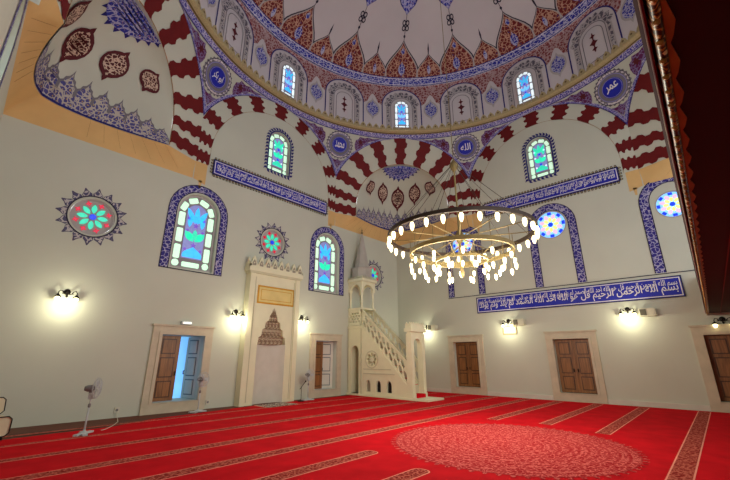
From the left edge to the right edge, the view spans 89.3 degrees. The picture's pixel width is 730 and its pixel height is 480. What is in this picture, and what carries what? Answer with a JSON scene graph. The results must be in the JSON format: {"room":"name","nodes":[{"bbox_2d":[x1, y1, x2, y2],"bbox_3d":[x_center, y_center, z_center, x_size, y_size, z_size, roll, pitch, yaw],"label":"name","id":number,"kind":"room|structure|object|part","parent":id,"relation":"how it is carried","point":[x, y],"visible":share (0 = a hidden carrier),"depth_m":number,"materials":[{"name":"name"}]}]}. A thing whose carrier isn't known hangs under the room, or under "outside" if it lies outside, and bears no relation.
{"room":"mosque","nodes":[
{"label":"mosque","id":0,"kind":"room"},
{"bbox_2d":[0,0,28,120],"bbox_3d":[-3.581,-4.046,3.950,16.992,13.300,0.312,-16,-23,40],"label":"wall","id":1,"kind":"structure","parent":0,"point":[12,12],"depth_m":6.37,"materials":[{"name":"paint"}]},
{"bbox_2d":[3,0,202,176],"bbox_3d":[-6.084,-5.911,10.762,4.894,5.630,5.034,-16,-23,40],"label":"vault","id":2,"kind":"object","parent":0,"point":[113,75],"visible":1,"depth_m":11.34,"materials":[{"name":"paint"}]},
{"bbox_2d":[2,395,347,439],"bbox_3d":[2.294,4.279,7.877,18.900,0.200,18.400,-16,-23,40],"label":"floor","id":3,"kind":"structure","parent":0,"point":[71,425],"depth_m":9.18,"materials":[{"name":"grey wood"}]},
{"bbox_2d":[234,256,302,406],"bbox_3d":[-3.575,3.373,14.091,0.400,5.280,2.480,-16,-23,40],"label":"mihrab","id":4,"kind":"object","parent":3,"relation":"on","point":[266,367],"visible":1,"depth_m":13.94,"materials":[{"name":"stone"}]},
{"bbox_2d":[257,310,281,344],"bbox_3d":[-3.575,3.278,14.122,0.320,1.420,1.240,-16,-23,40],"label":"hood","id":5,"kind":"object","parent":4,"relation":"attached to","point":[269,322],"depth_m":14.03,"materials":[{"name":"stone"}]},
{"bbox_3d":[-3.575,1.371,14.726,0.400,0.240,2.480,-16,-23,40],"label":"cornice","id":6,"kind":"part","parent":4,"relation":"part of","materials":[{"name":"stone"}]},
{"bbox_3d":[-3.455,2.199,14.425,0.025,0.680,1.670,-16,-23,40],"label":"gold panel","id":7,"kind":"part","parent":4,"relation":"part of","materials":[{"name":"gold metal"}]},
{"bbox_2d":[0,391,729,479],"bbox_3d":[2.555,4.071,7.582,16.850,0.016,16.550,-16,-23,40],"label":"carpet","id":8,"kind":"object","parent":3,"relation":"on","point":[457,436],"visible":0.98,"depth_m":7.09,"materials":[{"name":"red carpet"}]},
{"bbox_2d":[0,397,12,439],"bbox_3d":[-7.432,3.571,7.354,0.460,0.788,0.499,-8,-19,24],"label":"chair","id":9,"kind":"object","parent":8,"relation":"on","point":[5,421],"visible":1,"depth_m":7.41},
{"bbox_3d":[-7.572,3.368,7.488,0.150,0.320,0.430,-8,-19,24],"label":"backrest","id":10,"kind":"part","parent":9,"relation":"part of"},
{"bbox_3d":[-7.419,3.699,7.306,0.430,0.379,0.499,-8,-19,24],"label":"seat","id":11,"kind":"part","parent":9,"relation":"part of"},
{"bbox_2d":[73,378,102,436],"bbox_3d":[-6.051,3.628,8.104,0.315,1.142,0.509,7,-19,-20],"label":"pedestal fan","id":12,"kind":"object","parent":8,"relation":"on","point":[89,388],"visible":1,"depth_m":8.12,"materials":[{"name":"plastic"}]},
{"bbox_3d":[-6.102,3.309,8.184,0.207,0.182,0.141,7,-19,-20],"label":"motor","id":13,"kind":"part","parent":12,"relation":"part of","materials":[{"name":"white plastic"}]},
{"bbox_2d":[188,372,209,412],"bbox_3d":[-5.045,4.640,11.299,0.315,1.142,0.509,-7,-19,22],"label":"pedestal fan","id":14,"kind":"object","parent":8,"relation":"on","point":[202,378],"visible":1,"depth_m":11.29,"materials":[{"name":"plastic"}]},
{"bbox_2d":[254,402,295,407],"bbox_3d":[-3.062,5.699,12.784,0.760,0.020,1.340,-16,-23,40],"label":"rug","id":15,"kind":"object","parent":8,"relation":"on","point":[281,403],"visible":1,"depth_m":12.73,"materials":[{"name":"fabric"}]},
{"bbox_2d":[301,369,314,400],"bbox_3d":[-2.207,5.617,14.382,0.315,1.142,0.509,-13,-22,35],"label":"pedestal fan","id":16,"kind":"object","parent":8,"relation":"on","point":[309,373],"visible":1,"depth_m":14.37,"materials":[{"name":"plastic"}]},
{"bbox_2d":[346,230,443,401],"bbox_3d":[1.093,2.741,16.546,4.370,7.932,1.100,-16,-23,40],"label":"minbar","id":17,"kind":"object","parent":8,"relation":"on","point":[376,366],"visible":1,"depth_m":15.91,"materials":[{"name":"stone"}]},
{"bbox_3d":[-0.149,3.689,17.454,0.900,0.850,0.960,-16,-23,40],"label":"balustrade","id":18,"kind":"part","parent":17,"relation":"part of","materials":[{"name":"stone"}]},
{"bbox_3d":[0.796,4.482,15.704,2.470,3.300,0.100,-16,-23,40],"label":"stair rail","id":19,"kind":"part","parent":17,"relation":"part of","materials":[{"name":"stone"}]},
{"bbox_3d":[1.340,4.659,16.263,2.470,3.300,0.100,-16,-23,40],"label":"stair rail","id":20,"kind":"part","parent":17,"relation":"part of","materials":[{"name":"stone"}]},
{"bbox_2d":[0,96,398,427],"bbox_3d":[-4.184,-0.341,15.646,1.018,13.300,16.892,-16,-23,40],"label":"wall","id":21,"kind":"structure","parent":0,"point":[124,280],"depth_m":11.35,"materials":[{"name":"paint"}]},
{"bbox_2d":[54,289,79,301],"bbox_3d":[-7.955,1.475,9.869,0.235,0.348,0.570,-16,-23,40],"label":"wall sconce","id":22,"kind":"object","parent":21,"relation":"attached to","point":[66,292],"visible":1,"depth_m":9.91,"materials":[{"name":"glass"}]},
{"bbox_2d":[69,199,113,234],"bbox_3d":[-7.969,-0.668,10.805,0.040,1.079,1.079,-16,-23,40],"label":"window","id":23,"kind":"structure","parent":21,"relation":"in","point":[89,216],"depth_m":10.80,"materials":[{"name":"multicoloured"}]},
{"bbox_2d":[114,407,119,412],"bbox_3d":[-6.871,4.707,10.223,0.036,0.140,0.120,-16,-23,40],"label":"wall socket","id":24,"kind":"object","parent":21,"relation":"attached to","point":[116,409],"visible":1,"depth_m":10.21,"materials":[{"name":"white plastic"}]},
{"bbox_2d":[138,323,215,415],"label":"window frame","id":25,"kind":"structure","parent":21,"relation":"in","point":[172,364],"depth_m":11.66,"materials":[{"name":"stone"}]},
{"bbox_3d":[-6.584,4.219,12.273,0.001,2.570,1.940,-16,-23,40],"label":"daylight pane","id":26,"kind":"part","parent":25,"relation":"part of","materials":[{"name":"blue glass"}]},
{"bbox_2d":[180,321,192,324],"bbox_3d":[-5.794,2.696,12.002,0.135,0.110,0.340,-16,-23,40],"label":"emergency light","id":27,"kind":"object","parent":21,"relation":"attached to","point":[182,322],"visible":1,"depth_m":11.95,"materials":[{"name":"plastic"}]},
{"bbox_2d":[170,196,216,272],"bbox_3d":[-6.013,-0.276,13.070,0.050,2.740,1.420,-16,-23,40],"label":"window","id":28,"kind":"structure","parent":21,"relation":"in","point":[193,243],"depth_m":13.05,"materials":[{"name":"stained glass"}]},
{"bbox_2d":[231,309,244,318],"bbox_3d":[-4.595,2.664,13.291,0.235,0.348,0.570,-16,-23,40],"label":"wall sconce","id":29,"kind":"object","parent":21,"relation":"attached to","point":[235,310],"visible":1,"depth_m":13.33,"materials":[{"name":"glass"}]},
{"bbox_2d":[210,157,327,215],"bbox_3d":[-3.776,-2.144,15.863,0.047,0.810,5.860,-16,-23,41],"label":"sign","id":30,"kind":"object","parent":21,"relation":"attached to","point":[226,171],"visible":1,"depth_m":15.46,"materials":[{"name":"blue tile"}]},
{"bbox_2d":[262,230,282,254],"bbox_3d":[-3.834,0.106,15.235,0.040,1.042,1.042,-16,-23,40],"label":"window","id":31,"kind":"structure","parent":21,"relation":"in","point":[272,242],"depth_m":15.26,"materials":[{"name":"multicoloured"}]},
{"bbox_2d":[268,133,288,175],"bbox_3d":[-3.881,-3.889,16.532,0.050,1.980,1.080,-16,-23,40],"label":"window","id":32,"kind":"structure","parent":21,"relation":"in","point":[278,158],"depth_m":16.57,"materials":[{"name":"glass"}]},
{"bbox_2d":[298,315,308,323],"bbox_3d":[-2.568,3.296,15.382,0.235,0.348,0.570,-16,-23,40],"label":"wall sconce","id":33,"kind":"object","parent":21,"relation":"attached to","point":[301,316],"visible":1,"depth_m":15.42,"materials":[{"name":"glass"}]},
{"bbox_2d":[308,333,342,398],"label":"door","id":34,"kind":"structure","parent":21,"relation":"in","point":[320,352],"depth_m":16.02,"materials":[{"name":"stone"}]},
{"bbox_2d":[314,235,336,292],"bbox_3d":[-1.877,1.070,17.319,0.050,2.740,1.420,-16,-23,40],"label":"window","id":35,"kind":"structure","parent":21,"relation":"in","point":[326,251],"depth_m":17.35,"materials":[{"name":"glass"}]},
{"bbox_2d":[369,266,379,284],"bbox_3d":[0.417,1.871,19.482,0.040,1.042,1.042,-16,-23,40],"label":"window","id":36,"kind":"structure","parent":21,"relation":"in","point":[374,272],"depth_m":19.67,"materials":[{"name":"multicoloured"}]},
{"bbox_3d":[0.420,1.870,19.479,0.024,0.895,0.895,-16,-23,40],"label":"glass","id":37,"kind":"part","parent":36,"relation":"part of","materials":[{"name":"teal"}]},
{"bbox_2d":[186,0,640,134],"bbox_3d":[2.258,-8.142,11.848,16.632,0.200,16.632,-16,-23,40],"label":"crown molding","id":38,"kind":"structure","parent":21,"relation":"attached to","point":[195,8],"depth_m":16.62,"materials":[{"name":"paint"}]},
{"bbox_2d":[179,0,283,115],"bbox_3d":[-5.496,-6.007,14.189,1.420,2.576,6.326,-6,-19,19],"label":"pendentive","id":39,"kind":"structure","parent":0,"point":[209,55],"depth_m":14.19,"materials":[{"name":"paint"}]},
{"bbox_2d":[209,66,225,87],"bbox_3d":[-5.742,-6.340,14.390,0.292,0.773,0.818,-7,-19,21],"label":"roundel","id":40,"kind":"object","parent":39,"relation":"attached to","point":[217,75],"visible":1,"depth_m":14.36,"materials":[{"name":"blue paint"}]},
{"bbox_2d":[283,103,401,175],"bbox_3d":[-1.191,-4.606,18.612,6.326,2.576,1.420,8,-19,-23],"label":"pendentive","id":41,"kind":"structure","parent":0,"point":[326,132],"depth_m":18.91,"materials":[{"name":"paint"}]},
{"bbox_2d":[332,137,346,152],"bbox_3d":[-1.300,-4.895,18.954,0.818,0.773,0.292,8,-19,-25],"label":"roundel","id":42,"kind":"object","parent":41,"relation":"attached to","point":[339,144],"visible":1,"depth_m":18.94,"materials":[{"name":"blue paint"}]},
{"bbox_2d":[335,138,472,244],"bbox_3d":[1.883,-2.662,20.604,6.873,5.280,3.466,1,-18,-2],"label":"vault","id":43,"kind":"object","parent":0,"point":[390,177],"visible":0.84,"depth_m":19.68,"materials":[{"name":"paint"}]},
{"bbox_2d":[196,0,638,129],"bbox_3d":[2.258,-9.562,12.298,16.000,2.860,16.000,-16,-23,40],"label":"drum","id":44,"kind":"object","parent":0,"point":[604,27],"visible":0.98,"depth_m":17.77,"materials":[{"name":"paint"}]},
{"bbox_2d":[280,64,296,99],"bbox_3d":[-3.570,-7.481,17.311,0.060,1.720,0.798,-16,-23,40],"label":"window","id":45,"kind":"structure","parent":44,"relation":"attached to","point":[288,78],"depth_m":17.31,"materials":[{"name":"glass"}]},
{"bbox_2d":[394,101,409,127],"bbox_3d":[1.960,-6.715,19.730,0.798,1.720,0.060,1,-18,-2],"label":"window","id":46,"kind":"structure","parent":44,"relation":"attached to","point":[401,108],"depth_m":19.72,"materials":[{"name":"glass"}]},
{"bbox_2d":[240,0,597,86],"bbox_3d":[2.258,-12.074,13.094,15.899,2.671,15.899,0,-18,-1],"label":"dome","id":47,"kind":"object","parent":44,"relation":"on","point":[394,43],"visible":0.99,"depth_m":18.32,"materials":[{"name":"paint"}]},
{"bbox_2d":[387,0,539,283],"bbox_3d":[2.378,-6.160,11.217,3.656,14.880,3.641,-16,-23,40],"label":"chandelier","id":48,"kind":"object","parent":47,"relation":"hanging from","point":[459,236],"visible":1,"depth_m":8.78,"materials":[{"name":"brown metal"}]},
{"bbox_3d":[0.823,-0.232,8.430,0.096,0.265,0.101,-16,-23,40],"label":"lamp bulb","id":49,"kind":"part","parent":48,"relation":"part of","materials":[{"name":"white glass"}]},
{"bbox_3d":[1.038,-0.324,8.140,0.096,0.265,0.101,-16,-23,40],"label":"lamp bulb","id":50,"kind":"part","parent":48,"relation":"part of","materials":[{"name":"white glass"}]},
{"bbox_3d":[1.310,-0.401,7.899,0.096,0.265,0.101,-16,-23,40],"label":"lamp bulb","id":51,"kind":"part","parent":48,"relation":"part of","materials":[{"name":"white glass"}]},
{"bbox_3d":[1.630,-0.458,7.717,0.096,0.265,0.101,-16,-23,40],"label":"lamp bulb","id":52,"kind":"part","parent":48,"relation":"part of","materials":[{"name":"white glass"}]},
{"bbox_3d":[2.378,-6.160,11.217,0.266,14.880,0.280,-16,-23,40],"label":"stem","id":53,"kind":"part","parent":48,"relation":"part of","materials":[{"name":"gold metal"}]},
{"bbox_3d":[1.982,-0.495,7.602,0.096,0.265,0.101,-16,-23,40],"label":"lamp bulb","id":54,"kind":"part","parent":48,"relation":"part of","materials":[{"name":"white glass"}]},
{"bbox_3d":[2.351,-0.508,7.560,0.096,0.265,0.101,-16,-23,40],"label":"lamp bulb","id":55,"kind":"part","parent":48,"relation":"part of","materials":[{"name":"white glass"}]},
{"bbox_3d":[2.722,-0.498,7.592,0.096,0.265,0.101,-16,-23,40],"label":"lamp bulb","id":56,"kind":"part","parent":48,"relation":"part of","materials":[{"name":"white glass"}]},
{"bbox_3d":[3.078,-0.465,7.696,0.096,0.265,0.101,-16,-23,40],"label":"lamp bulb","id":57,"kind":"part","parent":48,"relation":"part of","materials":[{"name":"white glass"}]},
{"bbox_3d":[3.403,-0.410,7.869,0.096,0.265,0.101,-16,-23,40],"label":"lamp bulb","id":58,"kind":"part","parent":48,"relation":"part of","materials":[{"name":"white glass"}]},
{"bbox_3d":[3.683,-0.336,8.102,0.096,0.265,0.101,-16,-23,40],"label":"lamp bulb","id":59,"kind":"part","parent":48,"relation":"part of","materials":[{"name":"white glass"}]},
{"bbox_3d":[4.145,-0.035,9.054,0.096,0.265,0.101,-16,-23,40],"label":"lamp bulb","id":60,"kind":"part","parent":48,"relation":"part of","materials":[{"name":"white glass"}]},
{"bbox_3d":[3.906,-0.246,8.386,0.096,0.265,0.101,-16,-23,40],"label":"lamp bulb","id":61,"kind":"part","parent":48,"relation":"part of","materials":[{"name":"white glass"}]},
{"bbox_2d":[515,71,535,104],"bbox_3d":[7.665,-7.354,17.712,0.798,1.720,0.060,-16,-23,40],"label":"window","id":62,"kind":"structure","parent":44,"relation":"attached to","point":[525,90],"depth_m":17.70,"materials":[{"name":"glass"}]},
{"bbox_2d":[402,109,530,178],"bbox_3d":[5.134,-4.534,18.838,6.326,2.576,1.420,-6,-19,19],"label":"pendentive","id":63,"kind":"structure","parent":0,"point":[480,136],"depth_m":19.13,"materials":[{"name":"paint"}]},
{"bbox_2d":[458,140,473,154],"bbox_3d":[5.225,-4.821,19.187,0.818,0.773,0.292,-7,-19,21],"label":"roundel","id":64,"kind":"object","parent":63,"relation":"attached to","point":[465,147],"visible":1,"depth_m":19.17,"materials":[{"name":"blue paint"}]},
{"bbox_2d":[397,104,729,411],"bbox_3d":[7.996,-0.278,15.844,16.592,13.300,0.318,-16,-23,40],"label":"wall","id":65,"kind":"structure","parent":0,"point":[614,233],"depth_m":15.11,"materials":[{"name":"paint"}]},
{"bbox_2d":[427,325,437,330],"bbox_3d":[3.388,4.380,18.443,0.480,0.270,0.292,-16,-23,40],"label":"wall speaker","id":66,"kind":"object","parent":65,"relation":"attached to","point":[429,327],"visible":1,"depth_m":18.34,"materials":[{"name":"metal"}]},
{"bbox_2d":[452,232,473,251],"bbox_3d":[4.902,0.202,18.517,1.200,1.200,0.040,-16,-23,40],"label":"window","id":67,"kind":"structure","parent":65,"relation":"in","point":[455,244],"depth_m":18.44,"materials":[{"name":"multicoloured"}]},
{"bbox_3d":[4.899,0.201,18.514,1.080,1.080,0.024,-16,-23,40],"label":"glass","id":68,"kind":"part","parent":67,"relation":"part of","materials":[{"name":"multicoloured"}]},
{"bbox_2d":[447,334,487,395],"bbox_3d":[4.751,5.716,17.016,1.840,2.580,0.360,-16,-23,40],"label":"door","id":69,"kind":"structure","parent":65,"relation":"in","point":[471,367],"depth_m":17.02,"materials":[{"name":"stone"}]},
{"bbox_2d":[501,319,512,326],"bbox_3d":[6.178,3.601,16.015,0.570,0.348,0.235,-16,-23,40],"label":"wall sconce","id":70,"kind":"object","parent":65,"relation":"attached to","point":[507,320],"visible":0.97,"depth_m":16.05,"materials":[{"name":"metal"}]},
{"bbox_2d":[502,326,516,334],"bbox_3d":[6.259,3.908,15.978,0.600,0.340,0.040,-16,-23,40],"label":"framed notice","id":71,"kind":"object","parent":65,"relation":"attached to","point":[507,329],"visible":0.95,"depth_m":15.98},
{"bbox_2d":[512,318,525,325],"bbox_3d":[6.540,3.487,15.658,0.480,0.270,0.292,-16,-23,40],"label":"wall speaker","id":72,"kind":"object","parent":65,"relation":"attached to","point":[516,322],"visible":1,"depth_m":15.55,"materials":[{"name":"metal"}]},
{"bbox_2d":[513,319,522,324],"bbox_3d":[6.445,3.456,15.560,0.400,0.210,0.012,-16,-23,40],"label":"grille","id":73,"kind":"object","parent":72,"relation":"attached to","point":[515,321],"depth_m":15.55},
{"bbox_2d":[526,138,554,179],"bbox_3d":[8.008,-3.771,16.902,1.080,1.980,0.050,-16,-23,40],"label":"window","id":74,"kind":"structure","parent":65,"relation":"in","point":[539,154],"depth_m":16.91,"materials":[{"name":"glass"}]},
{"bbox_2d":[537,211,565,238],"bbox_3d":[7.951,-0.653,15.819,1.240,1.240,0.040,-16,-23,40],"label":"window","id":75,"kind":"structure","parent":65,"relation":"in","point":[551,224],"depth_m":15.80,"materials":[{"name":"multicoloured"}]},
{"bbox_2d":[483,165,622,217],"bbox_3d":[7.882,-2.021,16.252,5.780,0.810,0.036,-16,-23,40],"label":"sign","id":76,"kind":"object","parent":65,"relation":"attached to","point":[604,177],"visible":0.93,"depth_m":15.79,"materials":[{"name":"blue tile"}]},
{"bbox_2d":[427,388,710,411],"bbox_3d":[7.916,5.932,13.710,16.500,0.170,0.060,-16,-23,40],"label":"baseboard","id":77,"kind":"structure","parent":65,"relation":"attached to","point":[501,394],"depth_m":12.73,"materials":[{"name":"brown wood"}]},
{"bbox_2d":[543,329,608,403],"bbox_3d":[8.035,4.796,14.111,1.880,2.580,0.360,-16,-23,40],"label":"door","id":78,"kind":"structure","parent":65,"relation":"in","point":[579,361],"depth_m":14.09,"materials":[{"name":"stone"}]},
{"bbox_2d":[476,275,685,313],"bbox_3d":[7.956,2.296,14.814,7.460,0.730,0.034,-16,-23,40],"label":"sign","id":79,"kind":"object","parent":65,"relation":"attached to","point":[668,286],"visible":1,"depth_m":14.22,"materials":[{"name":"blue tile"}]},
{"bbox_2d":[619,307,636,316],"bbox_3d":[9.389,2.568,13.217,0.570,0.348,0.235,-16,-23,40],"label":"wall sconce","id":80,"kind":"object","parent":65,"relation":"attached to","point":[627,309],"visible":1,"depth_m":13.25,"materials":[{"name":"glass"}]},
{"bbox_2d":[638,308,656,316],"bbox_3d":[9.795,2.508,12.800,0.480,0.270,0.292,-16,-23,40],"label":"wall speaker","id":81,"kind":"object","parent":65,"relation":"attached to","point":[643,312],"visible":1,"depth_m":12.70,"materials":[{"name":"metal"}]},
{"bbox_2d":[639,308,654,314],"bbox_3d":[9.700,2.477,12.702,0.400,0.210,0.012,-16,-23,40],"label":"grille","id":82,"kind":"object","parent":81,"relation":"attached to","point":[642,311],"depth_m":12.70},
{"bbox_2d":[655,190,681,217],"bbox_3d":[10.927,-1.277,13.120,1.000,1.000,0.040,-16,-23,40],"label":"window","id":83,"kind":"structure","parent":65,"relation":"in","point":[667,204],"depth_m":13.20,"materials":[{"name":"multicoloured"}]},
{"bbox_2d":[633,0,729,314],"bbox_3d":[7.118,-0.476,4.785,4.520,1.262,16.500,-15,-23,40],"label":"gallery","id":84,"kind":"object","parent":65,"relation":"attached to","point":[686,43],"visible":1,"depth_m":2.18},
{"bbox_3d":[5.499,0.513,6.005,0.038,0.012,16.500,-15,-23,40],"label":"scalloped trim","id":85,"kind":"part","parent":84,"relation":"part of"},
{"bbox_2d":[688,324,729,412],"bbox_3d":[11.349,3.867,11.181,1.880,2.580,0.360,-16,-23,40],"label":"door","id":86,"kind":"structure","parent":65,"relation":"in","point":[717,344],"depth_m":11.53,"materials":[{"name":"stone"}]},
{"bbox_2d":[712,316,729,327],"bbox_3d":[11.156,2.549,11.503,0.570,0.348,0.235,-16,-23,40],"label":"wall sconce","id":87,"kind":"object","parent":65,"relation":"attached to","point":[721,318],"visible":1,"depth_m":11.56,"materials":[{"name":"glass"}]},
{"bbox_2d":[530,38,645,125],"bbox_3d":[9.774,-5.835,14.734,1.420,2.576,6.326,8,-19,-23],"label":"pendentive","id":88,"kind":"structure","parent":0,"point":[627,66],"depth_m":14.93,"materials":[{"name":"paint"}]},
{"bbox_2d":[602,77,622,97],"bbox_3d":[10.013,-6.162,14.952,0.292,0.773,0.818,8,-19,-25],"label":"roundel","id":89,"kind":"object","parent":88,"relation":"attached to","point":[613,86],"visible":1,"depth_m":14.92,"materials":[{"name":"blue paint"}]},
{"bbox_2d":[628,61,672,184],"bbox_3d":[12.260,-5.569,11.426,3.466,5.280,6.873,1,-18,-2],"label":"vault","id":90,"kind":"object","parent":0,"point":[644,124],"visible":0.06,"depth_m":13.87,"materials":[{"name":"paint"}]}
]}

